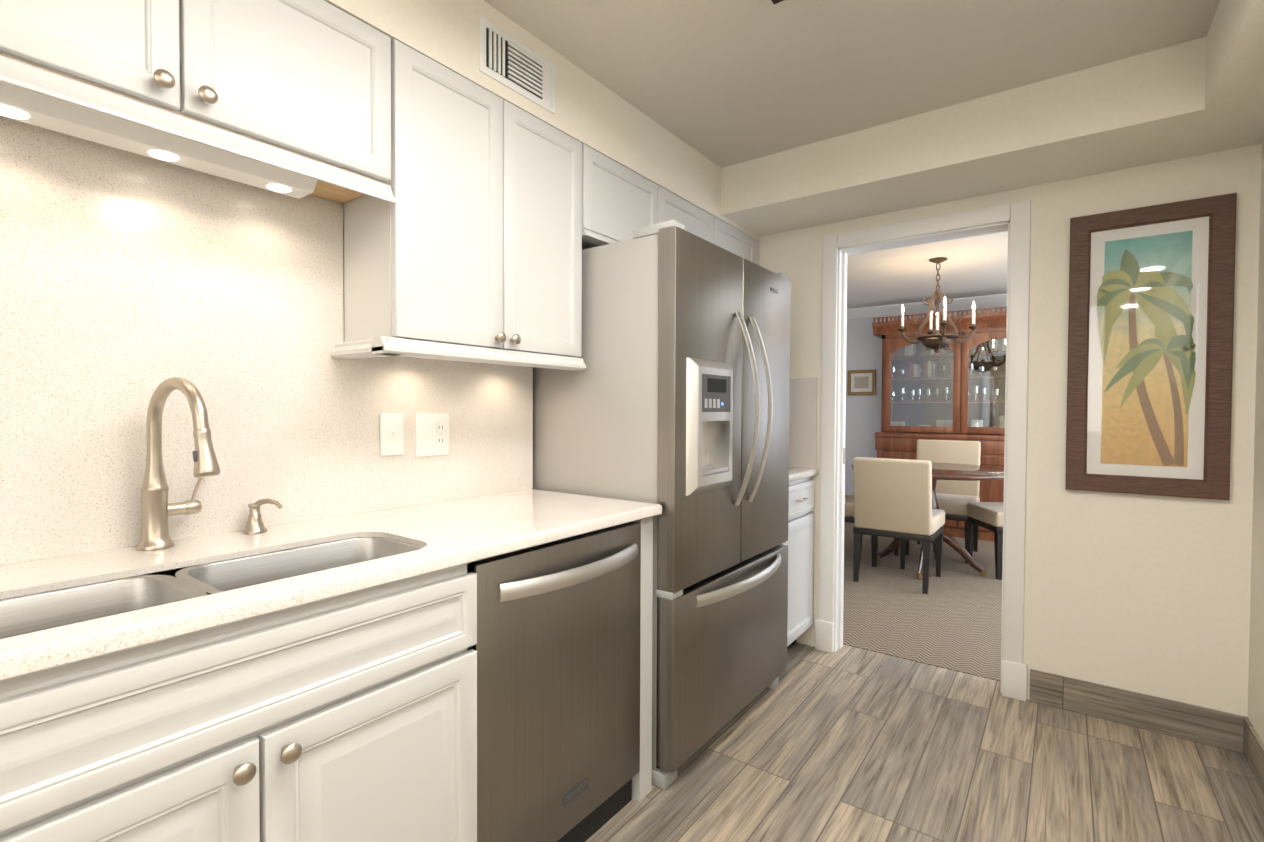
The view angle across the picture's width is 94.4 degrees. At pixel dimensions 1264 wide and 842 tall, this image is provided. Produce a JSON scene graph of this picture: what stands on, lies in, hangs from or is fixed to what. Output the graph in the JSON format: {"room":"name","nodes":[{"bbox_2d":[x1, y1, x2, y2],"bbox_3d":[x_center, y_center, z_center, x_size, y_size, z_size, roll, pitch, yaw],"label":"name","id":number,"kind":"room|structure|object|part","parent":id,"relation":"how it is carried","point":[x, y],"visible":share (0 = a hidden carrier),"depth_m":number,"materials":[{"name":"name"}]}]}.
{"room":"kitchen","nodes":[
{"label":"kitchen","id":0,"kind":"room"},
{"bbox_2d":[311,195,343,312],"bbox_3d":[-0.926,-0.008,1.562,0.100,2.340,4.670,1,1,37],"label":"wall","id":1,"kind":"structure","parent":0,"point":[343,249],"depth_m":1.63,"materials":[{"name":"paint"}]},
{"bbox_2d":[0,116,532,564],"bbox_3d":[-1.117,-0.156,1.171,0.054,0.838,2.458,1,1,37],"label":"backsplash panel","id":2,"kind":"object","parent":1,"relation":"attached to","point":[130,282],"visible":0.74,"depth_m":1.30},
{"bbox_2d":[380,413,403,455],"bbox_3d":[-0.690,0.039,1.690,0.018,0.121,0.072,1,1,37],"label":"light switch","id":3,"kind":"object","parent":2,"relation":"attached to","point":[391,424],"depth_m":1.69,"materials":[{"name":"white plastic"}]},
{"bbox_2d":[416,413,449,456],"bbox_3d":[-0.608,0.041,1.800,0.018,0.130,0.118,1,1,37],"label":"outlet","id":4,"kind":"object","parent":2,"relation":"attached to","point":[432,433],"depth_m":1.80,"materials":[{"name":"white plastic"}]},
{"bbox_2d":[582,144,665,249],"bbox_3d":[-0.148,-0.802,2.255,0.298,0.288,0.458,1,1,37],"label":"upper cabinet","id":5,"kind":"object","parent":1,"relation":"attached to","point":[620,202],"depth_m":2.12,"materials":[{"name":"white wood"}]},
{"bbox_2d":[666,190,717,245],"bbox_3d":[0.125,-0.808,2.622,0.298,0.288,0.457,1,1,37],"label":"upper cabinet","id":6,"kind":"object","parent":1,"relation":"attached to","point":[697,221],"depth_m":2.56,"materials":[{"name":"white wood"}]},
{"bbox_2d":[718,219,758,264],"bbox_3d":[0.408,-0.814,3.004,0.298,0.288,0.495,1,1,37],"label":"upper cabinet","id":7,"kind":"object","parent":1,"relation":"attached to","point":[731,239],"depth_m":2.92,"materials":[{"name":"white wood"}]},
{"bbox_2d":[484,0,1219,308],"bbox_3d":[0.942,-1.214,2.542,4.900,0.070,8.500,1,1,37],"label":"ceiling","id":8,"kind":"structure","parent":0,"point":[722,83],"depth_m":1.90,"materials":[{"name":"paint"}]},
{"bbox_2d":[324,0,758,239],"bbox_3d":[-0.768,-1.054,1.416,0.298,0.240,4.450,1,1,37],"label":"soffit","id":9,"kind":"object","parent":8,"relation":"attached to","point":[595,114],"depth_m":1.92,"materials":[{"name":"paint"}]},
{"bbox_2d":[0,0,391,203],"bbox_3d":[-0.939,-0.753,1.143,0.245,0.348,0.875,1,1,37],"label":"upper cabinet","id":10,"kind":"object","parent":9,"relation":"attached to","point":[301,87],"depth_m":1.15,"materials":[{"name":"white wood"}]},
{"bbox_2d":[0,82,317,198],"bbox_3d":[-0.944,-0.554,1.181,0.120,0.041,0.550,1,1,37],"label":"light bar","id":11,"kind":"object","parent":10,"relation":"attached to","point":[35,109],"visible":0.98,"depth_m":1.13,"materials":[{"name":"white plastic"}]},
{"bbox_2d":[330,39,585,370],"bbox_3d":[-0.470,-0.553,1.754,0.276,0.768,0.728,1,1,37],"label":"upper cabinet","id":12,"kind":"object","parent":9,"relation":"attached to","point":[467,247],"visible":1,"depth_m":1.60,"materials":[{"name":"white wood"}]},
{"bbox_2d":[479,15,555,114],"bbox_3d":[-0.332,-1.052,1.746,0.008,0.152,0.300,1,1,37],"label":"ceiling vent","id":13,"kind":"object","parent":9,"relation":"in","point":[512,63],"visible":1,"depth_m":1.73,"materials":[{"name":"white plastic"}]},
{"bbox_2d":[771,0,783,4],"bbox_3d":[0.206,-1.120,0.913,0.480,0.080,1.205,1,1,37],"label":"ceiling light fixture","id":14,"kind":"object","parent":8,"relation":"attached to","point":[774,2],"visible":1,"depth_m":1.52,"materials":[{"name":"brown metal"}]},
{"bbox_2d":[897,257,978,352],"bbox_3d":[2.285,-0.857,4.378,0.411,0.701,0.411,0,1,-28],"label":"chandelier","id":15,"kind":"object","parent":8,"relation":"hanging from","point":[936,341],"visible":1,"depth_m":4.36,"materials":[{"name":"brown metal"}]},
{"bbox_2d":[721,37,1263,236],"bbox_3d":[1.293,-1.074,2.390,1.852,0.220,0.430,1,1,37],"label":"ceiling soffit","id":16,"kind":"structure","parent":8,"relation":"attached to","point":[1147,108],"depth_m":2.16,"materials":[{"name":"paint"}]},
{"bbox_2d":[1205,0,1263,108],"bbox_3d":[0.631,-1.034,0.111,0.200,0.220,4.020,1,1,37],"label":"ceiling soffit","id":17,"kind":"structure","parent":8,"relation":"attached to","point":[1234,54],"depth_m":1.58,"materials":[{"name":"paint"}]},
{"bbox_2d":[585,642,1263,841],"bbox_3d":[-0.028,1.209,0.915,2.350,0.060,4.670,1,1,37],"label":"floor","id":18,"kind":"structure","parent":0,"point":[845,743],"depth_m":1.93,"materials":[{"name":"brown wood"}]},
{"bbox_2d":[0,596,476,841],"bbox_3d":[-0.838,0.844,1.096,0.618,0.655,0.880,1,1,37],"label":"base cabinet","id":19,"kind":"object","parent":18,"relation":"on","point":[350,717],"depth_m":0.91,"materials":[{"name":"white wood"}]},
{"bbox_2d":[0,489,661,680],"bbox_3d":[-0.890,0.283,1.005,0.628,0.030,2.450,1,1,37],"label":"countertop","id":20,"kind":"structure","parent":19,"relation":"on","point":[450,534],"depth_m":1.14,"materials":[{"name":"white stone"}]},
{"bbox_2d":[136,377,220,550],"bbox_3d":[-0.896,0.087,1.197,0.240,0.352,0.145,1,1,37],"label":"gooseneck faucet","id":21,"kind":"object","parent":20,"relation":"on","point":[158,509],"visible":1,"depth_m":1.20,"materials":[{"name":"silver metal"}]},
{"bbox_2d":[0,537,423,638],"bbox_3d":[-0.776,0.381,0.990,0.305,0.198,0.890,1,1,37],"label":"double-bowl sink","id":22,"kind":"object","parent":20,"relation":"in","point":[29,613],"visible":0.23,"depth_m":1.05,"materials":[{"name":"metal"}]},
{"bbox_2d":[243,498,282,533],"bbox_3d":[-0.865,0.220,1.368,0.086,0.080,0.062,1,1,37],"label":"soap dispenser","id":23,"kind":"object","parent":20,"relation":"on","point":[255,524],"visible":1,"depth_m":1.36,"materials":[{"name":"silver metal"}]},
{"bbox_2d":[474,521,640,841],"bbox_3d":[-0.359,0.732,1.677,0.638,0.862,0.616,1,1,37],"label":"dishwasher","id":24,"kind":"object","parent":18,"relation":"on","point":[557,647],"visible":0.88,"depth_m":1.48,"materials":[{"name":"metal"}]},
{"bbox_2d":[533,220,790,789],"bbox_3d":[0.188,0.263,2.327,0.728,1.779,0.926,1,1,37],"label":"refrigerator","id":25,"kind":"object","parent":18,"relation":"on","point":[672,399],"visible":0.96,"depth_m":1.97,"materials":[{"name":"metal"}]},
{"bbox_2d":[782,476,814,649],"bbox_3d":[0.554,0.705,2.946,0.646,0.874,0.454,1,1,37],"label":"base cabinet","id":26,"kind":"object","parent":18,"relation":"on","point":[800,541],"visible":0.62,"depth_m":2.80,"materials":[{"name":"white wood"}]},
{"bbox_2d":[789,467,817,481],"bbox_3d":[0.545,0.252,2.939,0.628,0.030,0.463,1,1,37],"label":"countertop","id":27,"kind":"structure","parent":26,"relation":"on","point":[796,473],"depth_m":2.81,"materials":[{"name":"white stone"}]},
{"bbox_2d":[789,378,817,468],"bbox_3d":[0.543,0.009,2.939,0.620,0.454,0.468,1,1,37],"label":"backsplash panel","id":28,"kind":"object","parent":27,"relation":"on","point":[803,424],"visible":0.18,"depth_m":2.97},
{"bbox_2d":[845,305,1006,494],"bbox_3d":[3.618,-0.072,6.179,4.900,2.330,0.700,1,1,37],"label":"wall","id":29,"kind":"structure","parent":0,"point":[863,352],"depth_m":6.52,"materials":[{"name":"paint"}]},
{"bbox_2d":[847,369,875,394],"bbox_3d":[2.551,-0.428,6.511,0.300,0.280,0.024,1,1,37],"label":"framed picture","id":30,"kind":"object","parent":29,"relation":"attached to","point":[861,382],"visible":0.96,"depth_m":6.50,"materials":[{"name":"brown metal"}]},
{"bbox_2d":[847,293,1006,318],"bbox_3d":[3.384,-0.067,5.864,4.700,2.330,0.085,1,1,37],"label":"crown molding","id":31,"kind":"structure","parent":29,"relation":"attached to","point":[955,304],"depth_m":6.06,"materials":[{"name":"white"}]},
{"bbox_2d":[759,144,1261,716],"bbox_3d":[1.333,-0.020,2.720,2.150,2.340,0.120,1,1,37],"label":"wall","id":32,"kind":"structure","parent":0,"point":[1141,594],"depth_m":2.26,"materials":[{"name":"paint"}]},
{"bbox_2d":[815,200,1030,700],"bbox_3d":[1.325,0.120,2.721,0.880,2.060,0.170,1,1,37],"label":"door frame","id":33,"kind":"structure","parent":32,"relation":"attached to","point":[1013,220],"depth_m":2.59,"materials":[{"name":"white wood"}]},
{"bbox_2d":[1030,669,1243,753],"bbox_3d":[1.895,1.096,2.239,0.619,0.130,0.011,1,1,37],"label":"baseboard","id":34,"kind":"structure","parent":32,"relation":"attached to","point":[1205,726],"depth_m":2.21,"materials":[{"name":"brown wood"}]},
{"bbox_2d":[1065,193,1236,499],"bbox_3d":[1.916,-0.261,2.188,0.462,1.070,0.030,1,1,37],"label":"framed picture","id":35,"kind":"object","parent":32,"relation":"attached to","point":[1150,348],"visible":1,"depth_m":2.17,"materials":[{"name":"brown wood"}]},
{"bbox_3d":[1.913,-0.261,2.184,0.334,0.942,0.001,1,1,37],"label":"glass","id":36,"kind":"part","parent":35,"relation":"part of","materials":[{"name":"glass"}]},
{"bbox_2d":[1248,141,1263,743],"bbox_3d":[0.881,0.025,0.223,0.100,2.340,4.670,1,1,37],"label":"wall","id":37,"kind":"structure","parent":0,"point":[1256,684],"depth_m":1.98,"materials":[{"name":"paint"}]},
{"bbox_2d":[1243,716,1263,793],"bbox_3d":[0.826,1.130,0.269,0.011,0.130,4.450,1,1,37],"label":"baseboard","id":38,"kind":"structure","parent":37,"relation":"attached to","point":[1253,749],"depth_m":1.94,"materials":[{"name":"brown wood"}]},
{"label":"outside","id":39,"kind":"structure","parent":0,"visible":0},
{"bbox_2d":[843,522,1001,681],"bbox_3d":[2.323,1.149,4.463,4.900,0.063,3.830,1,1,37],"label":"floor carpet","id":40,"kind":"object","parent":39,"point":[951,619],"depth_m":3.54,"materials":[{"name":"beige carpet"}]},
{"bbox_2d":[844,494,905,568],"bbox_3d":[1.883,0.643,4.703,0.572,0.943,0.510,1,1,19],"label":"chair","id":41,"kind":"object","parent":40,"relation":"on","point":[849,509],"visible":0.1,"depth_m":4.50,"materials":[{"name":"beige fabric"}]},
{"bbox_2d":[853,457,944,593],"bbox_3d":[1.893,0.688,4.156,0.510,0.873,0.563,1,1,37],"label":"chair","id":42,"kind":"object","parent":40,"relation":"on","point":[892,498],"visible":1,"depth_m":3.95,"materials":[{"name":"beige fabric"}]},
{"bbox_2d":[876,434,963,537],"bbox_3d":[2.921,0.630,5.936,0.730,0.930,0.499,1,1,37],"label":"base cabinet","id":43,"kind":"object","parent":40,"relation":"on","point":[890,446],"depth_m":5.78,"materials":[{"name":"brown wood"}]},
{"bbox_2d":[851,462,1003,579],"bbox_3d":[2.252,0.738,4.440,1.120,0.766,1.120,1,1,37],"label":"round pedestal table","id":44,"kind":"object","parent":40,"relation":"on","point":[952,471],"visible":0.38,"depth_m":4.28,"materials":[{"name":"brown wood"}]},
{"bbox_2d":[905,439,980,563],"bbox_3d":[2.607,0.642,4.917,0.510,0.943,0.572,1,1,37],"label":"chair","id":45,"kind":"object","parent":40,"relation":"on","point":[955,498],"visible":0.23,"depth_m":4.98,"materials":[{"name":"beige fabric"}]},
{"bbox_2d":[960,438,1004,541],"bbox_3d":[3.507,0.641,5.501,0.730,0.930,0.499,1,1,37],"label":"base cabinet","id":46,"kind":"object","parent":40,"relation":"on","point":[992,449],"depth_m":5.37,"materials":[{"name":"brown wood"}]},
{"bbox_2d":[967,502,1002,579],"bbox_3d":[2.872,0.689,4.355,0.563,0.873,0.510,0,1,6],"label":"chair","id":47,"kind":"object","parent":40,"relation":"on","point":[987,515],"visible":0.19,"depth_m":4.24,"materials":[{"name":"beige fabric"}]}
]}

